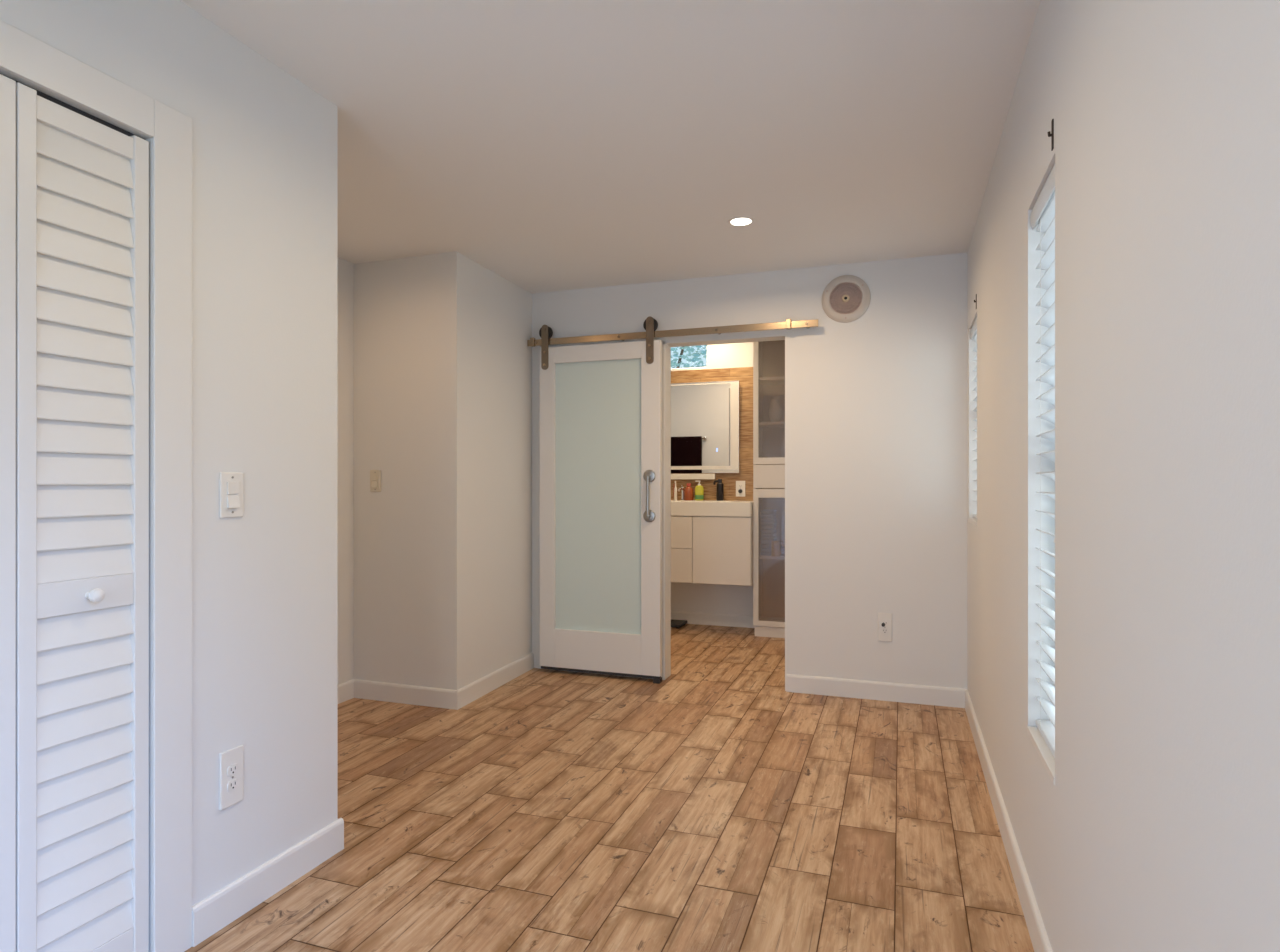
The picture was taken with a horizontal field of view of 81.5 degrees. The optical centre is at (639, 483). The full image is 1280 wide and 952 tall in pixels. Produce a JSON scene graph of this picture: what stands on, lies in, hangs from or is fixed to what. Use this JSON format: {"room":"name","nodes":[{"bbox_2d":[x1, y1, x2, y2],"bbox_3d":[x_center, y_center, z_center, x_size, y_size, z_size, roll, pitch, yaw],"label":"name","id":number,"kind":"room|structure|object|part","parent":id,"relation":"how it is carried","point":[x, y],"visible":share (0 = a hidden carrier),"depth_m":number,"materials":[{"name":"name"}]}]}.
{"room":"empty bedroom","nodes":[
{"label":"empty bedroom","id":0,"kind":"room"},
{"bbox_2d":[0,0,337,951],"bbox_3d":[-2.282,-0.017,0.716,1.294,2.440,4.100,0,0,19],"label":"wall","id":1,"kind":"structure","parent":0,"point":[265,142],"depth_m":2.12,"materials":[{"name":"white paint"}]},
{"bbox_2d":[0,73,144,139],"bbox_3d":[-1.439,-0.846,1.279,0.033,0.012,1.200,0,0,19],"label":"door track","id":2,"kind":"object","parent":1,"relation":"attached to","point":[39,93],"depth_m":1.69,"materials":[{"name":"grey plastic"}]},
{"bbox_2d":[0,74,148,951],"bbox_3d":[-1.403,0.175,1.269,0.066,2.032,1.182,0,0,19],"label":"bifold door","id":3,"kind":"structure","parent":1,"relation":"in","point":[74,187],"depth_m":1.66,"materials":[{"name":"white paint"}]},
{"bbox_3d":[-1.240,0.255,1.688,0.036,0.033,0.033,0,0,19],"label":"knob","id":4,"kind":"part","parent":3,"relation":"part of","materials":[{"name":"white plastic"}]},
{"bbox_2d":[0,20,191,951],"bbox_3d":[-1.398,0.128,1.266,0.009,2.150,1.404,0,0,19],"label":"trim","id":5,"kind":"structure","parent":1,"relation":"attached to","point":[22,54],"depth_m":1.85,"materials":[{"name":"white wood"}]},
{"bbox_2d":[219,745,242,810],"bbox_3d":[-1.124,0.810,2.046,0.010,0.156,0.075,0,0,19],"label":"wall outlet","id":6,"kind":"object","parent":1,"relation":"attached to","point":[230,761],"visible":1,"depth_m":2.04,"materials":[{"name":"white plastic"}]},
{"bbox_2d":[227,779,238,790],"bbox_3d":[-1.121,0.831,2.045,0.003,0.026,0.035,0,0,19],"label":"receptacle","id":7,"kind":"object","parent":6,"relation":"attached to","point":[232,784],"depth_m":2.04,"materials":[{"name":"white plastic"}]},
{"bbox_2d":[227,764,238,775],"bbox_3d":[-1.121,0.789,2.045,0.003,0.026,0.035,0,0,19],"label":"receptacle","id":8,"kind":"object","parent":6,"relation":"attached to","point":[232,769],"depth_m":2.04,"materials":[{"name":"white plastic"}]},
{"bbox_2d":[219,472,242,517],"bbox_3d":[-1.122,0.032,2.045,0.015,0.124,0.075,0,0,19],"label":"light switch","id":9,"kind":"object","parent":1,"relation":"attached to","point":[230,483],"visible":1,"depth_m":2.04,"materials":[{"name":"white plastic"}]},
{"bbox_2d":[192,818,343,946],"bbox_3d":[-1.621,1.153,2.380,1.178,0.100,0.550,0,0,19],"label":"baseboard","id":10,"kind":"structure","parent":1,"relation":"attached to","point":[229,903],"depth_m":2.13,"materials":[{"name":"white wood"}]},
{"bbox_2d":[338,258,353,684],"bbox_3d":[-1.913,-0.017,3.524,0.130,2.440,1.443,0,0,19],"label":"wall","id":11,"kind":"structure","parent":0,"point":[345,268],"depth_m":4.11,"materials":[{"name":"white paint"}]},
{"bbox_2d":[338,679,354,703],"bbox_3d":[-1.843,1.153,3.507,0.014,0.100,1.429,0,0,19],"label":"baseboard","id":12,"kind":"structure","parent":11,"relation":"attached to","point":[346,689],"depth_m":4.11,"materials":[{"name":"white wood"}]},
{"bbox_2d":[354,251,531,689],"bbox_3d":[-1.183,-0.017,4.586,0.804,2.440,1.044,0,0,19],"label":"wall","id":13,"kind":"structure","parent":0,"point":[443,357],"depth_m":4.11,"materials":[{"name":"white paint"}]},
{"bbox_2d":[370,470,380,491],"bbox_3d":[-1.472,-0.013,4.126,0.072,0.120,0.015,0,0,19],"label":"light switch","id":14,"kind":"object","parent":13,"relation":"attached to","point":[375,475],"visible":1,"depth_m":4.12,"materials":[{"name":"beige plastic"}]},
{"bbox_2d":[354,679,455,709],"bbox_3d":[-1.291,1.153,4.063,0.660,0.100,0.014,0,0,19],"label":"baseboard","id":15,"kind":"structure","parent":13,"relation":"attached to","point":[363,689],"depth_m":4.05,"materials":[{"name":"white wood"}]},
{"bbox_2d":[455,652,533,709],"bbox_3d":[-0.836,1.153,4.393,0.014,0.100,0.939,0,0,17],"label":"baseboard","id":16,"kind":"structure","parent":13,"relation":"attached to","point":[469,693],"depth_m":4.31,"materials":[{"name":"white wood"}]},
{"bbox_2d":[185,624,1033,951],"bbox_3d":[-0.560,1.204,2.422,3.757,0.002,8.400,0,0,19],"label":"floor","id":17,"kind":"structure","parent":0,"point":[713,806],"depth_m":2.60,"materials":[{"name":"brown wood"}]},
{"bbox_2d":[653,677,661,683],"bbox_3d":[0.107,1.190,4.489,0.039,0.026,0.058,0,0,19],"label":"floor guide","id":18,"kind":"object","parent":17,"relation":"on","point":[658,681],"visible":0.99,"depth_m":4.46,"materials":[{"name":"grey plastic"}]},
{"bbox_2d":[671,619,686,628],"bbox_3d":[0.234,1.186,6.277,0.285,0.034,0.230,0,0,19],"label":"bathroom scale","id":19,"kind":"object","parent":17,"relation":"on","point":[674,623],"visible":0.47,"depth_m":6.22,"materials":[{"name":"grey plastic"}]},
{"bbox_2d":[753,340,784,637],"bbox_3d":[1.151,-0.007,5.920,0.439,2.420,0.334,0,0,19],"label":"tall cabinet","id":20,"kind":"object","parent":17,"relation":"on","point":[768,356],"visible":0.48,"depth_m":6.08,"materials":[{"name":"white paint"}]},
{"bbox_2d":[761,510,776,555],"bbox_3d":[1.032,0.392,5.954,0.105,0.359,0.180,0,0,19],"label":"folded towel","id":21,"kind":"object","parent":20,"relation":"on","point":[768,528],"visible":0.94,"depth_m":5.88,"materials":[{"name":"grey fabric"}]},
{"bbox_3d":[1.099,0.581,5.772,0.437,1.076,0.020,0,0,19],"label":"glass door","id":22,"kind":"part","parent":20,"relation":"part of","materials":[{"name":"white paint"}]},
{"bbox_3d":[1.099,-0.682,5.772,0.437,1.066,0.020,0,0,19],"label":"glass door","id":23,"kind":"part","parent":20,"relation":"part of","materials":[{"name":"white paint"}]},
{"bbox_3d":[1.099,-0.054,5.772,0.435,0.182,0.020,0,0,19],"label":"drawer","id":24,"kind":"part","parent":20,"relation":"part of","materials":[{"name":"white paint"}]},
{"bbox_2d":[759,554,784,559],"bbox_3d":[1.153,0.583,5.927,0.403,0.022,0.303,0,0,19],"label":"shelf","id":25,"kind":"object","parent":20,"relation":"attached to","point":[760,556],"depth_m":5.81,"materials":[{"name":"grey glass"}]},
{"bbox_2d":[759,421,784,427],"bbox_3d":[1.153,-0.470,5.927,0.403,0.022,0.303,0,0,19],"label":"shelf","id":26,"kind":"object","parent":20,"relation":"attached to","point":[762,424],"depth_m":5.90,"materials":[{"name":"white paint"}]},
{"bbox_2d":[759,376,784,384],"bbox_3d":[1.153,-0.821,5.927,0.403,0.022,0.303,0,0,19],"label":"shelf","id":27,"kind":"object","parent":20,"relation":"attached to","point":[762,380],"depth_m":5.85,"materials":[{"name":"white paint"}]},
{"bbox_3d":[1.205,-0.047,6.074,0.403,2.300,0.008,0,0,19],"label":"panel","id":28,"kind":"part","parent":20,"relation":"part of","materials":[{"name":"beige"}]},
{"bbox_2d":[768,396,781,421],"bbox_3d":[1.082,-0.586,5.937,0.110,0.210,0.110,0,0,19],"label":"glass vase","id":29,"kind":"object","parent":20,"relation":"on","point":[775,410],"visible":0.89,"depth_m":5.90,"materials":[{"name":"beige glass"}]},
{"bbox_2d":[771,541,780,555],"bbox_3d":[1.069,0.513,5.840,0.075,0.118,0.075,0,0,19],"label":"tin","id":30,"kind":"object","parent":20,"relation":"on","point":[775,545],"visible":1,"depth_m":5.81,"materials":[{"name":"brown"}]},
{"bbox_3d":[1.069,0.465,5.840,0.075,0.022,0.075,0,0,19],"label":"lid","id":31,"kind":"part","parent":30,"relation":"part of","materials":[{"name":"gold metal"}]},
{"bbox_2d":[781,541,784,555],"bbox_3d":[1.167,0.521,5.939,0.130,0.101,0.180,0,0,19],"label":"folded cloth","id":32,"kind":"object","parent":20,"relation":"on","point":[782,542],"visible":0.09,"depth_m":5.86,"materials":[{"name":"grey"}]},
{"bbox_2d":[180,0,1039,293],"bbox_3d":[-0.827,-1.287,1.523,3.505,0.100,6.587,0,0,19],"label":"ceiling","id":33,"kind":"structure","parent":0,"point":[549,145],"depth_m":2.52,"materials":[{"name":"white paint"}]},
{"bbox_2d":[727,216,754,225],"bbox_3d":[0.476,-1.235,3.502,0.128,0.005,0.128,0,0,19],"label":"recessed light","id":34,"kind":"object","parent":33,"relation":"in","point":[739,220],"visible":1,"depth_m":3.50,"materials":[{"name":"white plastic"}]},
{"bbox_2d":[731,218,750,224],"bbox_3d":[0.476,-1.235,3.502,0.094,0.002,0.094,0,0,19],"label":"diffuser","id":35,"kind":"object","parent":34,"relation":"attached to","point":[734,221],"depth_m":3.50,"materials":[{"name":"white plastic"}]},
{"bbox_2d":[671,342,752,615],"bbox_3d":[0.544,-0.097,6.396,2.310,2.600,0.130,0,0,19],"label":"wall","id":36,"kind":"structure","parent":0,"point":[685,597],"depth_m":6.28,"materials":[{"name":"white paint"}]},
{"bbox_2d":[671,367,706,369],"bbox_3d":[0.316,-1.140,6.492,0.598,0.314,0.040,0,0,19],"label":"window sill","id":37,"kind":"structure","parent":36,"relation":"in","point":[690,367],"depth_m":6.43,"materials":[{"name":"white wood"}]},
{"bbox_2d":[671,380,738,472],"bbox_3d":[0.391,-0.472,6.352,0.930,0.770,0.030,0,0,19],"label":"wall mirror","id":38,"kind":"object","parent":36,"relation":"attached to","point":[704,415],"visible":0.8,"depth_m":6.28,"materials":[{"name":"white mirror"}]},
{"bbox_2d":[671,516,752,585],"bbox_3d":[0.479,0.530,6.115,0.953,0.535,0.418,0,0,19],"label":"vanity cabinet","id":39,"kind":"object","parent":36,"relation":"attached to","point":[704,549],"visible":0.56,"depth_m":5.86,"materials":[{"name":"white paint"}]},
{"bbox_3d":[0.191,0.659,6.005,0.480,0.270,0.018,0,0,19],"label":"drawer","id":40,"kind":"part","parent":39,"relation":"part of","materials":[{"name":"white paint"}]},
{"bbox_3d":[0.191,0.393,6.005,0.480,0.253,0.018,0,0,19],"label":"drawer","id":41,"kind":"part","parent":39,"relation":"part of","materials":[{"name":"white paint"}]},
{"bbox_2d":[671,500,752,516],"bbox_3d":[0.478,0.203,6.113,0.953,0.116,0.424,0,0,19],"label":"countertop","id":42,"kind":"structure","parent":39,"relation":"on","point":[678,507],"depth_m":5.86,"materials":[{"name":"white ceramic"}]},
{"bbox_2d":[674,481,676,499],"bbox_3d":[0.302,0.062,6.316,0.030,0.166,0.028,0,0,19],"label":"toothbrush","id":43,"kind":"object","parent":42,"relation":"on","point":[675,488],"visible":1,"depth_m":6.31,"materials":[{"name":"white plastic"}]},
{"bbox_2d":[678,485,683,499],"bbox_3d":[0.346,0.081,6.256,0.048,0.128,0.152,0,0,19],"label":"tap","id":44,"kind":"object","parent":42,"relation":"on","point":[681,488],"visible":1,"depth_m":6.29,"materials":[{"name":"silver metal"}]},
{"bbox_2d":[684,483,692,500],"bbox_3d":[0.412,0.072,6.278,0.078,0.145,0.078,0,0,19],"label":"bottle","id":45,"kind":"object","parent":42,"relation":"on","point":[688,492],"visible":1,"depth_m":6.25,"materials":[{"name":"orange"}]},
{"bbox_2d":[695,481,703,500],"bbox_3d":[0.499,0.061,6.247,0.075,0.168,0.075,0,0,19],"label":"soap bottle","id":46,"kind":"object","parent":42,"relation":"on","point":[699,490],"visible":1,"depth_m":6.22,"materials":[{"name":"yellow plastic"}]},
{"bbox_2d":[713,479,723,500],"bbox_3d":[0.653,0.055,6.193,0.090,0.180,0.060,0,0,19],"label":"soap dispenser","id":47,"kind":"object","parent":42,"relation":"on","point":[719,486],"visible":1,"depth_m":6.17,"materials":[{"name":"black plastic"}]},
{"bbox_2d":[716,483,723,500],"bbox_3d":[0.667,0.070,6.188,0.060,0.150,0.060,0,0,19],"label":"bottle","id":48,"kind":"object","parent":47,"relation":"attached to","point":[719,486],"depth_m":6.16,"materials":[{"name":"black plastic"}]},
{"bbox_3d":[0.641,0.530,5.846,0.465,0.528,0.018,0,0,19],"label":"door","id":49,"kind":"part","parent":39,"relation":"part of","materials":[{"name":"white paint"}]},
{"bbox_2d":[671,367,753,500],"bbox_3d":[0.520,-0.283,6.329,2.310,1.372,0.012,0,0,19],"label":"tile","id":50,"kind":"structure","parent":36,"relation":"attached to","point":[744,375],"depth_m":6.22,"materials":[{"name":"brown tile"}]},
{"bbox_2d":[671,474,715,478],"bbox_3d":[0.292,-0.057,6.382,0.725,0.048,0.038,0,0,19],"label":"wall ledge","id":51,"kind":"object","parent":50,"relation":"attached to","point":[673,476],"visible":0.56,"depth_m":6.31,"materials":[{"name":"white wood"}]},
{"bbox_2d":[736,481,744,496],"bbox_3d":[0.837,0.045,6.197,0.080,0.132,0.027,0,0,19],"label":"wall outlet","id":52,"kind":"object","parent":50,"relation":"attached to","point":[740,485],"visible":1,"depth_m":6.20,"materials":[{"name":"white plastic"}]},
{"bbox_2d":[671,611,774,627],"bbox_3d":[0.520,1.153,6.328,2.310,0.100,0.014,0,0,19],"label":"baseboard","id":53,"kind":"structure","parent":36,"relation":"attached to","point":[731,620],"depth_m":6.28,"materials":[{"name":"white wood"}]},
{"bbox_2d":[532,253,966,688],"bbox_3d":[0.183,-0.147,4.596,3.375,2.700,0.120,0,0,19],"label":"wall","id":54,"kind":"structure","parent":0,"point":[877,401],"depth_m":4.17,"materials":[{"name":"white paint"}]},
{"bbox_2d":[527,316,817,678],"bbox_3d":[0.142,0.087,4.478,1.826,2.188,0.130,0,0,19],"label":"sliding barn door","id":55,"kind":"structure","parent":54,"relation":"in","point":[601,404],"depth_m":4.60,"materials":[{"name":"white paint"}]},
{"bbox_3d":[-0.260,0.081,4.624,0.591,1.690,0.006,0,0,19],"label":"frosted pane","id":56,"kind":"part","parent":55,"relation":"part of","materials":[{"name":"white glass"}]},
{"bbox_3d":[0.050,0.077,4.465,0.022,0.264,0.044,0,0,19],"label":"handle","id":57,"kind":"part","parent":55,"relation":"part of","materials":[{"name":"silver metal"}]},
{"bbox_3d":[0.148,-0.904,4.497,1.826,0.056,0.089,0,0,19],"label":"barn door rail","id":58,"kind":"part","parent":55,"relation":"part of","materials":[{"name":"silver metal"}]},
{"bbox_2d":[663,334,786,690],"bbox_3d":[0.516,0.169,4.477,0.752,2.068,0.124,0,0,19],"label":"doorway","id":59,"kind":"structure","parent":54,"relation":"in","point":[667,346],"depth_m":4.55,"materials":[{"name":"white"}]},
{"bbox_2d":[822,275,870,322],"bbox_3d":[1.158,-1.040,4.178,0.268,0.268,0.024,0,0,19],"label":"air vent","id":60,"kind":"object","parent":54,"relation":"in","point":[846,298],"visible":1,"depth_m":4.17,"materials":[{"name":"beige plastic"}]},
{"bbox_2d":[829,282,861,313],"bbox_3d":[1.158,-1.040,4.179,0.180,0.180,0.012,0,0,19],"label":"grille","id":61,"kind":"object","parent":60,"relation":"attached to","point":[844,297],"depth_m":4.18,"materials":[{"name":"beige metal"}]},
{"bbox_2d":[786,674,967,707],"bbox_3d":[1.300,1.153,4.133,0.960,0.100,0.014,0,0,19],"label":"baseboard","id":62,"kind":"structure","parent":54,"relation":"attached to","point":[851,688],"depth_m":4.12,"materials":[{"name":"white wood"}]},
{"bbox_2d":[878,613,891,641],"bbox_3d":[1.354,0.797,4.107,0.075,0.156,0.027,0,0,19],"label":"wall outlet","id":63,"kind":"object","parent":54,"relation":"attached to","point":[884,619],"visible":1,"depth_m":4.11,"materials":[{"name":"white plastic"}]},
{"bbox_2d":[967,0,1279,951],"bbox_3d":[0.765,-0.017,0.964,0.130,2.440,6.587,0,0,19],"label":"wall","id":64,"kind":"structure","parent":0,"point":[1157,829],"depth_m":1.12,"materials":[{"name":"white paint"}]},
{"bbox_2d":[968,518,976,525],"bbox_3d":[1.685,0.192,3.673,0.078,0.020,0.431,0,0,19],"label":"trim","id":65,"kind":"structure","parent":64,"relation":"attached to","point":[973,521],"depth_m":3.72,"materials":[{"name":"white wood"}]},
{"bbox_2d":[970,318,976,517],"bbox_3d":[1.684,-0.315,3.673,0.066,0.981,0.423,0,0,19],"label":"window blind","id":66,"kind":"object","parent":64,"relation":"attached to","point":[973,331],"visible":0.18,"depth_m":3.79,"materials":[{"name":"white plastic"}]},
{"bbox_2d":[965,690,1052,951],"bbox_3d":[0.697,1.153,0.986,0.014,0.100,6.323,0,0,19],"label":"baseboard","id":67,"kind":"structure","parent":64,"relation":"attached to","point":[1035,925],"depth_m":2.32,"materials":[{"name":"white wood"}]},
{"bbox_2d":[1027,726,1054,784],"bbox_3d":[1.060,0.692,1.893,0.078,0.020,0.386,0,0,19],"label":"trim","id":68,"kind":"structure","parent":64,"relation":"attached to","point":[1047,758],"depth_m":1.90,"materials":[{"name":"white wood"}]},
{"bbox_2d":[1030,164,1054,757],"bbox_3d":[1.060,-0.045,1.893,0.066,1.442,0.378,0,0,19],"label":"window blind","id":69,"kind":"object","parent":64,"relation":"attached to","point":[1043,211],"visible":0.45,"depth_m":1.98,"materials":[{"name":"white plastic"}]},
{"bbox_3d":[1.100,-0.028,1.988,0.052,1.381,0.002,0,0,19],"label":"ladder cord","id":70,"kind":"part","parent":69,"relation":"part of","materials":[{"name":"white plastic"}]},
{"bbox_3d":[1.066,0.667,1.891,0.048,0.018,0.370,0,0,19],"label":"rail","id":71,"kind":"part","parent":69,"relation":"part of","materials":[{"name":"white plastic"}]},
{"bbox_2d":[1047,119,1053,150],"bbox_3d":[0.964,-0.818,1.745,0.012,0.070,0.014,0,0,19],"label":"curtain bracket","id":72,"kind":"object","parent":64,"relation":"attached to","point":[1051,134],"visible":1,"depth_m":1.74,"materials":[{"name":"grey metal"}]},
{"bbox_3d":[0.969,-0.818,1.744,0.003,0.070,0.014,0,0,19],"label":"plate","id":73,"kind":"part","parent":72,"relation":"part of","materials":[{"name":"grey metal"}]},
{"label":"outside","id":74,"kind":"structure","parent":0,"visible":0},
{"bbox_2d":[671,345,706,367],"bbox_3d":[0.389,-0.849,10.802,2.238,4.112,1.862,0,0,19],"label":"tree","id":75,"kind":"object","parent":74,"point":[694,359],"visible":0.09,"depth_m":10.46,"materials":[{"name":"green plant"}]}
]}

